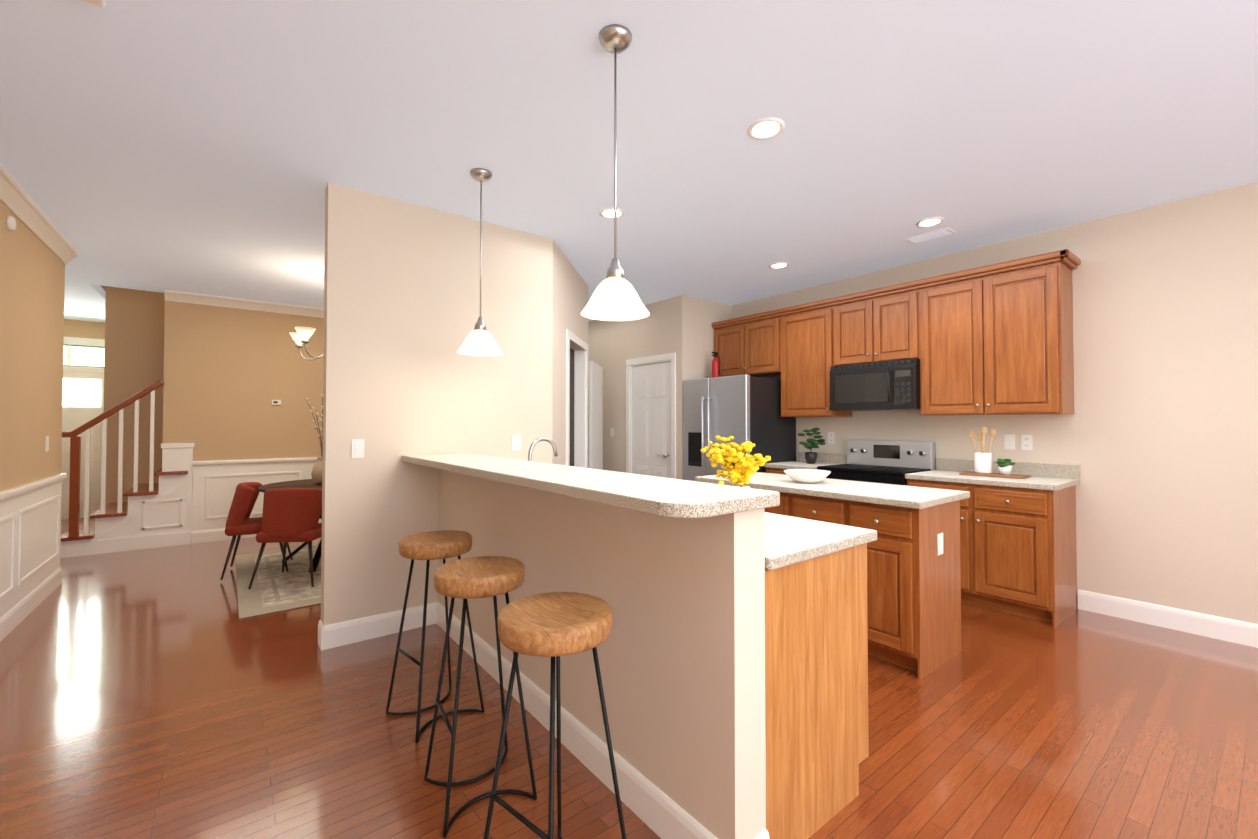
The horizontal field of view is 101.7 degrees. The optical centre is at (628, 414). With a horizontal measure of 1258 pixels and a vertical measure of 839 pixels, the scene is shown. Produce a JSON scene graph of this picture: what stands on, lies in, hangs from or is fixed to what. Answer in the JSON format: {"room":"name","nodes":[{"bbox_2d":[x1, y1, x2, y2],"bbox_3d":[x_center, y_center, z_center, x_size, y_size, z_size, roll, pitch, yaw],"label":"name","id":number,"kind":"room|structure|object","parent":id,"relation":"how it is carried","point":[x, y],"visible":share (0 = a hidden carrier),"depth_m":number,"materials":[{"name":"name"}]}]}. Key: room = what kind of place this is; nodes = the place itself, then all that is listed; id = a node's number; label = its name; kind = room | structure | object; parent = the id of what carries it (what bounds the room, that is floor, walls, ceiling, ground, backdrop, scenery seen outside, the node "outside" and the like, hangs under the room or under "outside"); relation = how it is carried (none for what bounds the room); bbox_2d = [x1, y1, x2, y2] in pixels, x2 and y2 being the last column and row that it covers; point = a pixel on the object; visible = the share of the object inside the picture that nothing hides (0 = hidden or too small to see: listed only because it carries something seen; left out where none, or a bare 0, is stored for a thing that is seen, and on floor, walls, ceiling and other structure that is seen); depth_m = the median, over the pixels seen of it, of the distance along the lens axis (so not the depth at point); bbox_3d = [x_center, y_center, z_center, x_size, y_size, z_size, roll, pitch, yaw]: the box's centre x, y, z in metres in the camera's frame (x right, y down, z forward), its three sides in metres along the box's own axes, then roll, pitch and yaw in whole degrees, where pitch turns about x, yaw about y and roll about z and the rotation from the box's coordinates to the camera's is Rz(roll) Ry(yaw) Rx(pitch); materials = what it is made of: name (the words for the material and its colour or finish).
{"room":"kitchen","nodes":[
{"label":"kitchen","id":0,"kind":"room"},
{"bbox_2d":[0,201,64,491],"bbox_3d":[-2.028,-0.046,0.746,0.120,2.740,8.990,1,-1,-38],"label":"wall","id":1,"kind":"structure","parent":0,"point":[32,278],"depth_m":3.46,"materials":[{"name":"beige paint"}]},
{"bbox_2d":[6,215,15,230],"bbox_3d":[-3.817,-1.184,3.169,0.024,0.090,0.090,1,-1,-38],"label":"door chime","id":2,"kind":"object","parent":1,"relation":"attached to","point":[11,222],"visible":1,"depth_m":3.15,"materials":[{"name":"white plastic"}]},
{"bbox_2d":[0,163,79,641],"bbox_3d":[-1.912,-0.045,0.761,0.082,2.739,8.870,1,-1,-38],"label":"trim","id":3,"kind":"structure","parent":1,"relation":"attached to","point":[30,546],"depth_m":3.49,"materials":[{"name":"white wood"}]},
{"bbox_2d":[45,436,48,451],"bbox_3d":[-4.397,0.218,3.873,0.008,0.115,0.070,1,-1,-38],"label":"light switch","id":4,"kind":"object","parent":1,"relation":"attached to","point":[46,443],"visible":0.98,"depth_m":3.86,"materials":[{"name":"plastic"}]},
{"bbox_2d":[64,285,103,338],"bbox_3d":[-7.907,-1.269,6.917,1.940,5.400,0.120,1,-1,-38],"label":"wall","id":5,"kind":"structure","parent":0,"point":[84,329],"depth_m":7.11,"materials":[{"name":"beige paint"}]},
{"bbox_2d":[61,337,104,519],"bbox_3d":[-7.686,0.183,7.014,0.960,2.500,0.080,1,-1,-38],"label":"window","id":6,"kind":"structure","parent":5,"relation":"attached to","point":[83,397],"depth_m":7.10,"materials":[{"name":"white glass"}]},
{"bbox_2d":[103,286,105,338],"bbox_3d":[-6.610,-1.272,6.719,0.140,5.400,1.730,1,-1,-38],"label":"wall","id":7,"kind":"structure","parent":0,"point":[104,286],"depth_m":7.23,"materials":[{"name":"beige paint"}]},
{"bbox_2d":[103,286,164,504],"bbox_3d":[-4.445,-1.263,7.239,4.150,5.400,0.120,1,-1,-38],"label":"wall","id":8,"kind":"structure","parent":0,"point":[134,344],"depth_m":6.03,"materials":[{"name":"beige paint"}]},
{"bbox_2d":[88,283,323,460],"bbox_3d":[-4.576,-1.286,5.905,6.000,5.400,0.120,1,-1,-38],"label":"wall","id":9,"kind":"structure","parent":0,"point":[230,374],"depth_m":5.89,"materials":[{"name":"beige paint"}]},
{"bbox_2d":[164,289,323,543],"bbox_3d":[-3.635,0.054,6.490,3.370,2.739,0.082,1,-1,-38],"label":"trim","id":10,"kind":"structure","parent":9,"relation":"attached to","point":[216,483],"depth_m":5.75,"materials":[{"name":"white wood"}]},
{"bbox_2d":[272,400,280,404],"bbox_3d":[-4.193,-0.148,6.093,0.090,0.060,0.024,1,-1,-38],"label":"thermostat","id":11,"kind":"object","parent":9,"relation":"attached to","point":[276,402],"visible":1,"depth_m":6.08,"materials":[{"name":"plastic"}]},
{"bbox_2d":[321,182,552,625],"bbox_3d":[-1.220,0.002,3.518,1.510,2.740,0.120,1,-1,-38],"label":"wall","id":12,"kind":"structure","parent":0,"point":[401,376],"depth_m":3.29,"materials":[{"name":"beige paint"}]},
{"bbox_2d":[351,439,363,457],"bbox_3d":[-1.641,0.205,3.103,0.070,0.115,0.008,1,-1,-38],"label":"light switch","id":13,"kind":"object","parent":12,"relation":"attached to","point":[357,448],"visible":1,"depth_m":3.10,"materials":[{"name":"plastic"}]},
{"bbox_2d":[318,603,433,650],"bbox_3d":[-1.537,1.299,3.174,0.645,0.135,0.035,1,-1,-38],"label":"baseboard","id":14,"kind":"structure","parent":12,"relation":"attached to","point":[370,627],"depth_m":3.12,"materials":[{"name":"white wood"}]},
{"bbox_2d":[512,435,520,450],"bbox_3d":[-0.822,0.206,3.744,0.070,0.115,0.008,1,-1,-38],"label":"outlet","id":15,"kind":"object","parent":12,"relation":"attached to","point":[516,442],"visible":1,"depth_m":3.74,"materials":[{"name":"plastic"}]},
{"bbox_2d":[552,240,588,464],"bbox_3d":[-0.565,0.021,4.631,0.120,2.740,1.386,0,-1,7],"label":"wall","id":16,"kind":"structure","parent":0,"point":[570,294],"depth_m":4.25,"materials":[{"name":"beige paint"}]},
{"bbox_2d":[566,329,587,467],"bbox_3d":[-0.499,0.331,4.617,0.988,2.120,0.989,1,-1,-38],"label":"door frame","id":17,"kind":"structure","parent":16,"relation":"attached to","point":[576,407],"depth_m":5.15,"materials":[{"name":"white wood"}]},
{"bbox_2d":[438,469,765,838],"bbox_3d":[-0.432,0.819,2.444,0.135,1.070,2.520,1,-1,-38],"label":"wall","id":18,"kind":"structure","parent":0,"point":[681,653],"depth_m":1.66,"materials":[{"name":"beige paint"}]},
{"bbox_2d":[434,602,717,838],"bbox_3d":[-0.486,1.285,2.384,0.015,0.135,2.535,1,-1,-38],"label":"baseboard","id":19,"kind":"structure","parent":18,"relation":"attached to","point":[654,808],"depth_m":1.91,"materials":[{"name":"white wood"}]},
{"bbox_2d":[402,453,779,517],"bbox_3d":[-0.496,0.260,2.377,0.410,0.039,2.557,1,-1,-38],"label":"bar","id":20,"kind":"object","parent":18,"relation":"on","point":[665,497],"visible":1,"depth_m":1.65,"materials":[{"name":"stone"}]},
{"bbox_2d":[0,518,1257,838],"bbox_3d":[-1.583,1.424,3.616,7.950,0.100,13.400,1,-1,-38],"label":"floor","id":21,"kind":"structure","parent":0,"point":[158,694],"depth_m":2.18,"materials":[{"name":"brown wood"}]},
{"bbox_2d":[60,380,193,557],"bbox_3d":[-4.773,0.219,6.209,2.944,2.400,1.048,1,-1,-38],"label":"staircase","id":22,"kind":"structure","parent":21,"relation":"on","point":[151,514],"depth_m":5.33,"materials":[{"name":"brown wood"}]},
{"bbox_2d":[235,545,320,618],"bbox_3d":[-2.652,1.386,4.723,1.530,0.010,2.080,1,-1,-38],"label":"rug","id":23,"kind":"object","parent":21,"relation":"on","point":[274,588],"visible":0.35,"depth_m":4.17,"materials":[{"name":"beige fabric"}]},
{"bbox_2d":[220,482,292,579],"bbox_3d":[-3.296,0.988,4.567,0.479,0.776,0.485,1,-1,-30],"label":"dining chair","id":24,"kind":"object","parent":23,"relation":"on","point":[239,522],"visible":0.71,"depth_m":4.36,"materials":[{"name":"red fabric"}]},
{"bbox_2d":[248,488,321,588],"bbox_3d":[-2.763,0.983,4.271,0.485,0.776,0.479,0,-1,-6],"label":"dining chair","id":25,"kind":"object","parent":23,"relation":"on","point":[291,514],"visible":0.85,"depth_m":4.10,"materials":[{"name":"red fabric"}]},
{"bbox_2d":[258,479,321,572],"bbox_3d":[-2.820,1.010,4.839,1.110,0.730,1.110,-1,-1,35],"label":"dining table","id":26,"kind":"object","parent":23,"relation":"on","point":[307,483],"visible":0.17,"depth_m":4.66,"materials":[{"name":"brown wood"}]},
{"bbox_2d":[305,394,322,484],"bbox_3d":[-2.817,0.228,4.791,0.361,0.829,0.511,1,-1,-38],"label":"vase","id":27,"kind":"object","parent":26,"relation":"on","point":[316,473],"visible":0.4,"depth_m":4.69,"materials":[{"name":"beige ceramic"}]},
{"bbox_2d":[386,530,483,742],"bbox_3d":[-0.876,0.953,2.323,0.315,0.793,0.316,-1,-1,43],"label":"bar stool","id":28,"kind":"object","parent":21,"relation":"on","point":[433,545],"visible":0.98,"depth_m":2.29,"materials":[{"name":"brown wood"}]},
{"bbox_2d":[424,556,536,836],"bbox_3d":[-0.536,0.945,1.840,0.316,0.793,0.315,1,-1,-32],"label":"bar stool","id":29,"kind":"object","parent":21,"relation":"on","point":[464,579],"visible":0.98,"depth_m":1.79,"materials":[{"name":"brown wood"}]},
{"bbox_2d":[483,592,626,838],"bbox_3d":[-0.203,0.937,1.415,0.315,0.793,0.316,-1,-1,40],"label":"bar stool","id":30,"kind":"object","parent":21,"relation":"on","point":[554,626],"visible":1,"depth_m":1.38,"materials":[{"name":"brown wood"}]},
{"bbox_2d":[589,361,602,469],"bbox_3d":[-0.397,0.398,6.172,0.043,2.020,0.700,0,-1,7],"label":"door","id":31,"kind":"structure","parent":21,"relation":"on","point":[595,415],"depth_m":6.03,"materials":[{"name":"white wood"}]},
{"bbox_2d":[528,437,876,838],"bbox_3d":[-0.117,0.740,2.679,0.641,1.236,2.533,1,-1,-38],"label":"base cabinet","id":32,"kind":"object","parent":21,"relation":"on","point":[816,681],"depth_m":1.66,"materials":[{"name":"brown wood"}]},
{"bbox_2d":[700,436,770,487],"bbox_3d":[0.432,0.255,2.071,0.264,0.340,0.286,1,-1,-38],"label":"flowers","id":33,"kind":"object","parent":32,"relation":"on","point":[740,468],"visible":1,"depth_m":2.03,"materials":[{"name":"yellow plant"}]},
{"bbox_2d":[683,374,795,480],"bbox_3d":[1.159,0.512,5.502,0.886,1.790,0.875,1,-1,-38],"label":"refrigerator","id":34,"kind":"object","parent":21,"relation":"on","point":[740,409],"visible":0.54,"depth_m":5.22,"materials":[{"name":"metal"}]},
{"bbox_2d":[712,352,719,377],"bbox_3d":[0.970,-0.533,5.698,0.095,0.330,0.112,1,-1,-38],"label":"fire extinguisher","id":35,"kind":"object","parent":34,"relation":"on","point":[715,367],"visible":0.79,"depth_m":5.67,"materials":[{"name":"red paint"}]},
{"bbox_2d":[764,451,846,474],"bbox_3d":[1.731,0.888,5.000,0.629,1.020,0.576,1,-1,-38],"label":"countertop","id":36,"kind":"structure","parent":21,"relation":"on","point":[824,459],"depth_m":5.04,"materials":[{"name":"beige stone"}]},
{"bbox_2d":[798,427,825,463],"bbox_3d":[1.799,0.300,5.043,0.279,0.354,0.276,1,-1,-38],"label":"potted plant","id":37,"kind":"object","parent":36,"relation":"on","point":[810,457],"visible":1,"depth_m":4.99,"materials":[{"name":"green plant"}]},
{"bbox_2d":[724,484,960,679],"bbox_3d":[1.221,0.930,3.372,0.609,0.880,1.517,1,-1,-38],"label":"kitchen island","id":38,"kind":"object","parent":21,"relation":"on","point":[913,588],"depth_m":2.76,"materials":[{"name":"brown wood"}]},
{"bbox_2d":[695,472,969,511],"bbox_3d":[1.232,0.469,3.386,0.660,0.038,1.578,1,-1,-38],"label":"island countertop","id":39,"kind":"structure","parent":38,"relation":"on","point":[895,496],"depth_m":3.02,"materials":[{"name":"beige stone"}]},
{"bbox_2d":[784,469,830,482],"bbox_3d":[1.186,0.411,3.413,0.300,0.075,0.300,1,-1,-38],"label":"bowl","id":40,"kind":"object","parent":39,"relation":"on","point":[807,475],"visible":1,"depth_m":3.33,"materials":[{"name":"ceramic"}]},
{"bbox_2d":[817,439,935,485],"bbox_3d":[2.132,0.809,4.464,0.657,1.160,0.754,1,-1,-38],"label":"range","id":41,"kind":"object","parent":21,"relation":"on","point":[894,462],"visible":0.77,"depth_m":4.47,"materials":[{"name":"metal"}]},
{"bbox_2d":[905,458,1079,627],"bbox_3d":[2.667,0.867,3.805,0.629,1.020,0.933,1,-1,-38],"label":"base cabinet","id":42,"kind":"object","parent":21,"relation":"on","point":[1018,554],"visible":0.67,"depth_m":3.51,"materials":[{"name":"brown wood"}]},
{"bbox_2d":[959,471,1030,478],"bbox_3d":[2.734,0.449,3.837,0.200,0.014,0.400,1,-1,-38],"label":"wood tray","id":43,"kind":"object","parent":42,"relation":"on","point":[1018,476],"visible":1,"depth_m":3.78,"materials":[{"name":"brown wood"}]},
{"bbox_2d":[968,427,995,473],"bbox_3d":[2.686,0.264,3.901,0.112,0.353,0.186,1,-1,-38],"label":"utensil crock","id":44,"kind":"object","parent":43,"relation":"on","point":[982,461],"visible":1,"depth_m":3.86,"materials":[{"name":"white ceramic"}]},
{"bbox_2d":[996,459,1014,474],"bbox_3d":[2.772,0.380,3.779,0.095,0.117,0.116,1,-1,-38],"label":"plant","id":45,"kind":"object","parent":43,"relation":"on","point":[1005,467],"visible":1,"depth_m":3.75,"materials":[{"name":"green plant"}]},
{"bbox_2d":[0,0,1257,322],"bbox_3d":[-1.583,-2.745,3.688,7.950,2.760,13.400,1,-1,-38],"label":"ceiling","id":46,"kind":"structure","parent":0,"point":[204,146],"depth_m":2.46,"materials":[{"name":"white paint"}]},
{"bbox_2d":[82,0,105,7],"bbox_3d":[-1.777,-1.382,1.633,0.140,0.036,0.140,1,-1,-38],"label":"smoke detector","id":47,"kind":"object","parent":46,"relation":"attached to","point":[101,3],"visible":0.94,"depth_m":1.70,"materials":[{"name":"plastic"}]},
{"bbox_2d":[289,327,323,359],"bbox_3d":[-2.802,-0.929,4.891,0.710,0.829,0.734,1,-1,-38],"label":"chandelier","id":48,"kind":"object","parent":46,"relation":"hanging from","point":[301,335],"visible":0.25,"depth_m":4.58,"materials":[{"name":"white glass"}]},
{"bbox_2d":[457,168,502,355],"bbox_3d":[-0.844,-0.864,2.913,0.254,1.027,0.254,1,-1,-38],"label":"pendant light","id":49,"kind":"object","parent":46,"relation":"hanging from","point":[479,340],"visible":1,"depth_m":2.88,"materials":[{"name":"white glass"}]},
{"bbox_2d":[599,207,624,218],"bbox_3d":[-0.115,-1.363,3.467,0.176,0.011,0.176,1,-1,-38],"label":"recessed light","id":50,"kind":"object","parent":46,"relation":"in","point":[607,213],"visible":0.92,"depth_m":3.46,"materials":[{"name":"white glass"}]},
{"bbox_2d":[581,24,649,320],"bbox_3d":[-0.050,-0.882,1.884,0.254,1.027,0.254,1,-1,-38],"label":"pendant light","id":51,"kind":"object","parent":46,"relation":"hanging from","point":[615,297],"visible":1,"depth_m":1.86,"materials":[{"name":"white glass"}]},
{"bbox_2d":[747,117,784,139],"bbox_3d":[0.662,-1.380,2.475,0.176,0.011,0.176,1,-1,-38],"label":"recessed light","id":52,"kind":"object","parent":46,"relation":"in","point":[765,128],"visible":1,"depth_m":2.47,"materials":[{"name":"white glass"}]},
{"bbox_2d":[769,262,788,268],"bbox_3d":[1.350,-1.343,4.614,0.176,0.011,0.176,1,-1,-38],"label":"recessed light","id":53,"kind":"object","parent":46,"relation":"in","point":[779,265],"visible":0.98,"depth_m":4.61,"materials":[{"name":"white glass"}]},
{"bbox_2d":[916,217,943,226],"bbox_3d":[2.127,-1.360,3.622,0.176,0.011,0.176,1,-1,-38],"label":"recessed light","id":54,"kind":"object","parent":46,"relation":"in","point":[930,222],"visible":1,"depth_m":3.61,"materials":[{"name":"white glass"}]},
{"bbox_2d":[905,227,955,243],"bbox_3d":[2.283,-1.354,3.884,0.150,0.013,0.300,1,-1,-38],"label":"ceiling vent","id":55,"kind":"object","parent":46,"relation":"in","point":[931,235],"visible":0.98,"depth_m":3.86,"materials":[{"name":"white metal"}]},
{"bbox_2d":[588,295,691,479],"bbox_3d":[-0.160,0.058,6.697,0.120,2.740,2.580,1,-1,-38],"label":"wall","id":56,"kind":"structure","parent":0,"point":[681,326],"depth_m":6.41,"materials":[{"name":"beige paint"}]},
{"bbox_2d":[610,428,613,436],"bbox_3d":[-0.223,0.227,6.670,0.008,0.115,0.070,1,-1,-38],"label":"light switch","id":57,"kind":"object","parent":56,"relation":"attached to","point":[611,432],"visible":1,"depth_m":6.66,"materials":[{"name":"plastic"}]},
{"bbox_2d":[626,352,675,478],"bbox_3d":[0.274,0.362,6.091,0.177,2.110,0.900,1,-1,-38],"label":"door","id":58,"kind":"structure","parent":56,"relation":"attached to","point":[651,418],"depth_m":6.07,"materials":[{"name":"white wood"}]},
{"bbox_2d":[692,297,731,378],"bbox_3d":[0.917,0.045,5.978,0.690,2.740,0.120,1,-1,-38],"label":"wall","id":59,"kind":"structure","parent":0,"point":[704,312],"depth_m":5.88,"materials":[{"name":"beige paint"}]},
{"bbox_2d":[732,182,1257,623],"bbox_3d":[3.366,0.002,3.539,0.120,2.740,6.980,1,-1,-38],"label":"wall","id":60,"kind":"structure","parent":0,"point":[1154,436],"depth_m":3.36,"materials":[{"name":"beige paint"}]},
{"bbox_2d":[712,311,771,376],"bbox_3d":[1.390,-0.753,5.702,0.337,0.637,0.909,1,-1,-38],"label":"upper cabinet","id":61,"kind":"object","parent":60,"relation":"attached to","point":[743,345],"depth_m":5.59,"materials":[{"name":"brown wood"}]},
{"bbox_2d":[772,298,851,416],"bbox_3d":[1.851,-0.531,5.109,0.337,1.102,0.731,1,-1,-38],"label":"upper cabinet","id":62,"kind":"object","parent":60,"relation":"attached to","point":[802,333],"depth_m":5.01,"materials":[{"name":"brown wood"}]},
{"bbox_2d":[828,432,833,443],"bbox_3d":[2.027,0.230,5.142,0.008,0.115,0.070,1,-1,-38],"label":"outlet","id":63,"kind":"object","parent":60,"relation":"attached to","point":[830,437],"visible":1,"depth_m":5.14,"materials":[{"name":"plastic"}]},
{"bbox_2d":[832,282,907,365],"bbox_3d":[2.264,-0.773,4.585,0.337,0.637,0.753,1,-1,-38],"label":"upper cabinet","id":64,"kind":"object","parent":60,"relation":"attached to","point":[869,326],"depth_m":4.49,"materials":[{"name":"brown wood"}]},
{"bbox_2d":[830,358,919,410],"bbox_3d":[2.220,-0.249,4.540,0.450,0.407,0.750,1,-1,-38],"label":"microwave","id":65,"kind":"object","parent":64,"relation":"attached to","point":[885,385],"visible":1,"depth_m":4.39,"materials":[{"name":"black plastic"}]},
{"bbox_2d":[908,250,1075,415],"bbox_3d":[2.753,-0.551,3.956,0.337,1.102,0.976,1,-1,-38],"label":"upper cabinet","id":66,"kind":"object","parent":60,"relation":"attached to","point":[995,339],"depth_m":3.76,"materials":[{"name":"brown wood"}]},
{"bbox_2d":[1004,435,1014,449],"bbox_3d":[2.945,0.210,3.968,0.008,0.115,0.070,1,-1,-38],"label":"outlet","id":67,"kind":"object","parent":60,"relation":"attached to","point":[1009,441],"visible":1,"depth_m":3.96,"materials":[{"name":"plastic"}]},
{"bbox_2d":[1021,435,1032,449],"bbox_3d":[3.013,0.208,3.882,0.008,0.115,0.070,1,-1,-38],"label":"outlet","id":68,"kind":"object","parent":60,"relation":"attached to","point":[1026,442],"visible":1,"depth_m":3.88,"materials":[{"name":"plastic"}]},
{"bbox_2d":[1078,589,1257,647],"bbox_3d":[4.283,1.282,2.237,0.015,0.135,3.555,1,-1,-38],"label":"baseboard","id":69,"kind":"structure","parent":60,"relation":"attached to","point":[1225,629],"depth_m":3.27,"materials":[{"name":"white wood"}]}
]}

